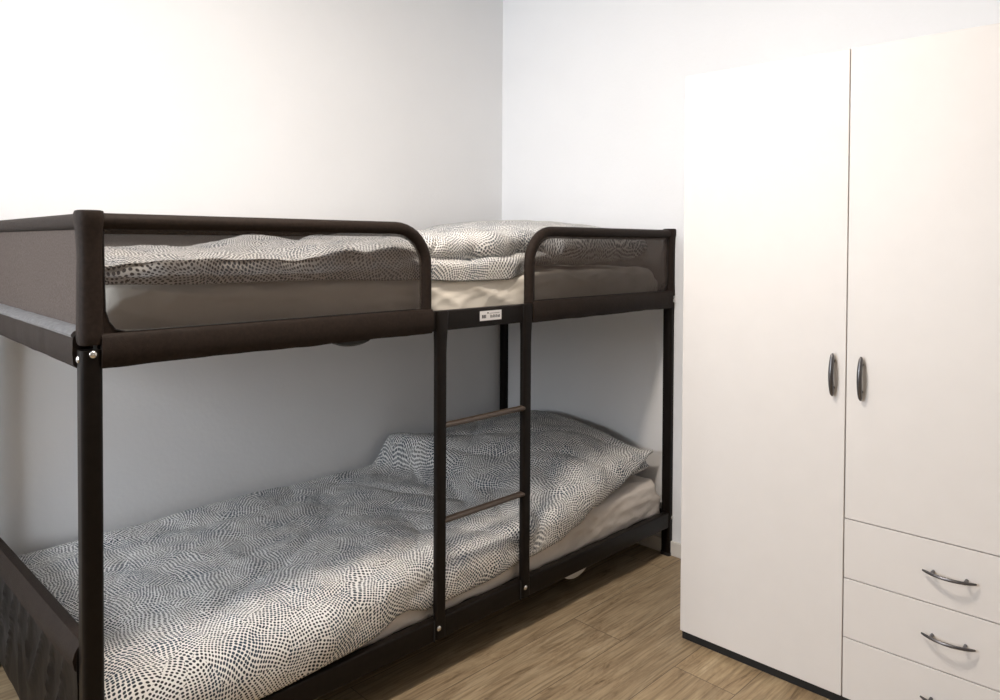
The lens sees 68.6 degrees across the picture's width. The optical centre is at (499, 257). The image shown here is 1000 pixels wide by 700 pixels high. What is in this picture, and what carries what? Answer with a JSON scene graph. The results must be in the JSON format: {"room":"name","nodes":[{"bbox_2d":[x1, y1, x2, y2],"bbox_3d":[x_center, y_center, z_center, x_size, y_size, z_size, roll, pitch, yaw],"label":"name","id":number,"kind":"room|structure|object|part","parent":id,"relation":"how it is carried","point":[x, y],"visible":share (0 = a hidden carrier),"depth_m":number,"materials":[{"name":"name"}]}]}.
{"room":"bedroom","nodes":[
{"label":"bedroom","id":0,"kind":"room"},
{"bbox_2d":[0,0,502,555],"bbox_3d":[-1.521,-0.115,2.194,4.413,2.620,0.120,-1,2,-45],"label":"wall","id":1,"kind":"structure","parent":0,"point":[356,110],"depth_m":2.66,"materials":[{"name":"paint"}]},
{"bbox_2d":[0,543,829,699],"bbox_3d":[-0.177,1.278,0.848,4.413,0.100,3.971,-1,2,-45],"label":"floor","id":2,"kind":"structure","parent":0,"point":[610,631],"depth_m":2.20,"materials":[{"name":"brown wood"}]},
{"bbox_2d":[0,210,675,699],"bbox_3d":[-0.399,0.540,2.533,2.159,1.308,0.988,-1,2,-45],"label":"bunk bed","id":3,"kind":"object","parent":2,"relation":"on","point":[369,280],"visible":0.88,"depth_m":1.89,"materials":[{"name":"metal"}]},
{"bbox_3d":[-1.145,-0.082,1.786,0.032,0.033,0.932,-1,2,-45],"label":"guard frame","id":4,"kind":"part","parent":3,"relation":"part of","materials":[{"name":"black metal"}]},
{"bbox_3d":[-1.145,0.036,1.788,0.004,0.236,0.932,-1,2,-45],"label":"net panel","id":5,"kind":"part","parent":3,"relation":"part of","materials":[{"name":"grey fabric"}]},
{"bbox_3d":[-0.820,0.697,1.470,0.040,1.030,0.040,-1,2,-45],"label":"post","id":6,"kind":"part","parent":3,"relation":"part of","materials":[{"name":"black metal"}]},
{"bbox_3d":[-0.723,-0.101,2.857,2.099,0.033,0.032,-1,2,-45],"label":"guard frame","id":7,"kind":"part","parent":3,"relation":"part of","materials":[{"name":"black metal"}]},
{"bbox_3d":[-0.506,0.034,1.760,0.868,0.258,0.032,-1,2,-45],"label":"guard frame","id":8,"kind":"part","parent":3,"relation":"part of","materials":[{"name":"black metal"}]},
{"bbox_3d":[-0.067,0.177,2.194,2.067,0.057,0.027,-1,2,-45],"label":"rail","id":9,"kind":"part","parent":3,"relation":"part of","materials":[{"name":"black metal"}]},
{"bbox_2d":[105,273,523,329],"bbox_3d":[-0.398,0.099,2.524,2.041,0.127,0.885,-1,2,-45],"label":"mattress","id":10,"kind":"object","parent":3,"relation":"on","point":[128,306],"visible":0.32,"depth_m":1.70,"materials":[{"name":"beige fabric"}]},
{"bbox_2d":[104,228,534,284],"bbox_3d":[-0.604,-0.019,2.319,1.443,0.171,0.900,-1,2,-45],"label":"duvet","id":11,"kind":"object","parent":10,"relation":"on","point":[462,254],"visible":0.66,"depth_m":1.95,"materials":[{"name":"white fabric"}]},
{"bbox_2d":[423,220,601,232],"bbox_3d":[0.099,-0.065,3.009,0.525,0.184,0.870,-1,2,-45],"label":"pillow","id":12,"kind":"object","parent":10,"relation":"on","point":[535,226],"visible":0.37,"depth_m":2.83,"materials":[{"name":"white fabric"}]},
{"bbox_3d":[-0.512,0.040,1.755,0.848,0.236,0.004,-1,2,-45],"label":"net panel","id":13,"kind":"part","parent":3,"relation":"part of","materials":[{"name":"black fabric"}]},
{"bbox_2d":[104,475,660,699],"bbox_3d":[-0.393,0.962,2.544,2.058,0.155,0.894,-1,2,-45],"label":"mattress","id":14,"kind":"object","parent":3,"relation":"on","point":[636,500],"visible":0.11,"depth_m":2.64,"materials":[{"name":"fabric"}]},
{"bbox_2d":[18,410,652,699],"bbox_3d":[-0.395,0.853,2.512,2.013,0.324,0.954,-1,2,-45],"label":"duvet","id":15,"kind":"object","parent":14,"relation":"on","point":[249,596],"visible":0.84,"depth_m":2.17,"materials":[{"name":"white fabric"}]},
{"bbox_2d":[630,461,648,475],"bbox_3d":[0.210,0.825,2.999,0.470,0.089,0.640,-1,2,-45],"label":"pillow","id":16,"kind":"object","parent":14,"relation":"on","point":[644,465],"visible":0.04,"depth_m":2.91,"materials":[{"name":"white fabric"}]},
{"bbox_3d":[-0.171,0.618,2.089,0.044,0.937,0.026,-1,2,-45],"label":"ladder rail","id":17,"kind":"part","parent":3,"relation":"part of","materials":[{"name":"black metal"}]},
{"bbox_3d":[-0.071,1.058,2.211,2.067,0.061,0.027,-1,2,-45],"label":"rail","id":18,"kind":"part","parent":3,"relation":"part of","materials":[{"name":"black metal"}]},
{"bbox_3d":[0.023,0.659,3.606,0.040,1.030,0.040,-1,2,-45],"label":"post","id":19,"kind":"part","parent":3,"relation":"part of","materials":[{"name":"black metal"}]},
{"bbox_3d":[0.081,0.614,2.337,0.044,0.937,0.026,-1,2,-45],"label":"ladder rail","id":20,"kind":"part","parent":3,"relation":"part of","materials":[{"name":"black metal"}]},
{"bbox_3d":[0.381,0.021,2.633,0.840,0.258,0.032,-1,2,-45],"label":"guard frame","id":21,"kind":"part","parent":3,"relation":"part of","materials":[{"name":"black metal"}]},
{"bbox_3d":[0.387,0.027,2.639,0.820,0.236,0.004,-1,2,-45],"label":"net panel","id":22,"kind":"part","parent":3,"relation":"part of","materials":[{"name":"black fabric"}]},
{"bbox_3d":[0.676,0.675,2.942,0.040,1.030,0.040,-1,2,-45],"label":"post","id":23,"kind":"part","parent":3,"relation":"part of","materials":[{"name":"black metal"}]},
{"bbox_2d":[680,23,999,699],"bbox_3d":[1.085,0.326,2.108,1.000,1.766,0.510,1,2,44],"label":"wardrobe","id":24,"kind":"object","parent":2,"relation":"on","point":[840,486],"visible":1,"depth_m":1.95,"materials":[{"name":"white wood"}]},
{"bbox_3d":[0.752,0.308,2.129,0.485,1.734,0.017,1,2,44],"label":"door","id":25,"kind":"part","parent":24,"relation":"part of","materials":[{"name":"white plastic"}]},
{"bbox_3d":[0.888,0.314,1.964,0.014,0.117,0.021,1,2,44],"label":"handle","id":26,"kind":"part","parent":24,"relation":"part of","materials":[{"name":"grey metal"}]},
{"bbox_3d":[0.940,0.317,1.915,0.014,0.117,0.021,1,2,44],"label":"handle","id":27,"kind":"part","parent":24,"relation":"part of","materials":[{"name":"grey metal"}]},
{"bbox_3d":[1.111,1.103,1.800,0.509,0.162,0.017,1,2,44],"label":"drawer","id":28,"kind":"part","parent":24,"relation":"part of","materials":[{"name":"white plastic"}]},
{"bbox_3d":[1.111,0.941,1.797,0.509,0.157,0.017,1,2,44],"label":"drawer","id":29,"kind":"part","parent":24,"relation":"part of","materials":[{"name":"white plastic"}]},
{"bbox_3d":[1.112,0.781,1.794,0.509,0.157,0.017,1,2,44],"label":"drawer","id":30,"kind":"part","parent":24,"relation":"part of","materials":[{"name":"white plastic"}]},
{"bbox_3d":[1.116,0.074,1.780,0.509,1.250,0.017,1,2,44],"label":"door","id":31,"kind":"part","parent":24,"relation":"part of","materials":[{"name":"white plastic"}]},
{"bbox_3d":[1.086,0.937,1.782,0.117,0.008,0.025,1,2,44],"label":"handle","id":32,"kind":"part","parent":24,"relation":"part of","materials":[{"name":"grey metal"}]},
{"bbox_3d":[1.087,0.778,1.778,0.117,0.008,0.025,1,2,44],"label":"handle","id":33,"kind":"part","parent":24,"relation":"part of","materials":[{"name":"grey metal"}]},
{"bbox_2d":[502,0,999,543],"bbox_3d":[1.360,-0.104,2.326,0.120,2.620,3.731,-1,2,-45],"label":"wall","id":34,"kind":"structure","parent":0,"point":[593,91],"depth_m":3.09,"materials":[{"name":"paint"}]},
{"bbox_2d":[637,535,680,558],"bbox_3d":[1.310,1.177,2.301,0.010,0.058,3.718,-1,2,-45],"label":"baseboard","id":35,"kind":"structure","parent":34,"relation":"attached to","point":[654,541],"depth_m":2.97,"materials":[{"name":"paint"}]}
]}

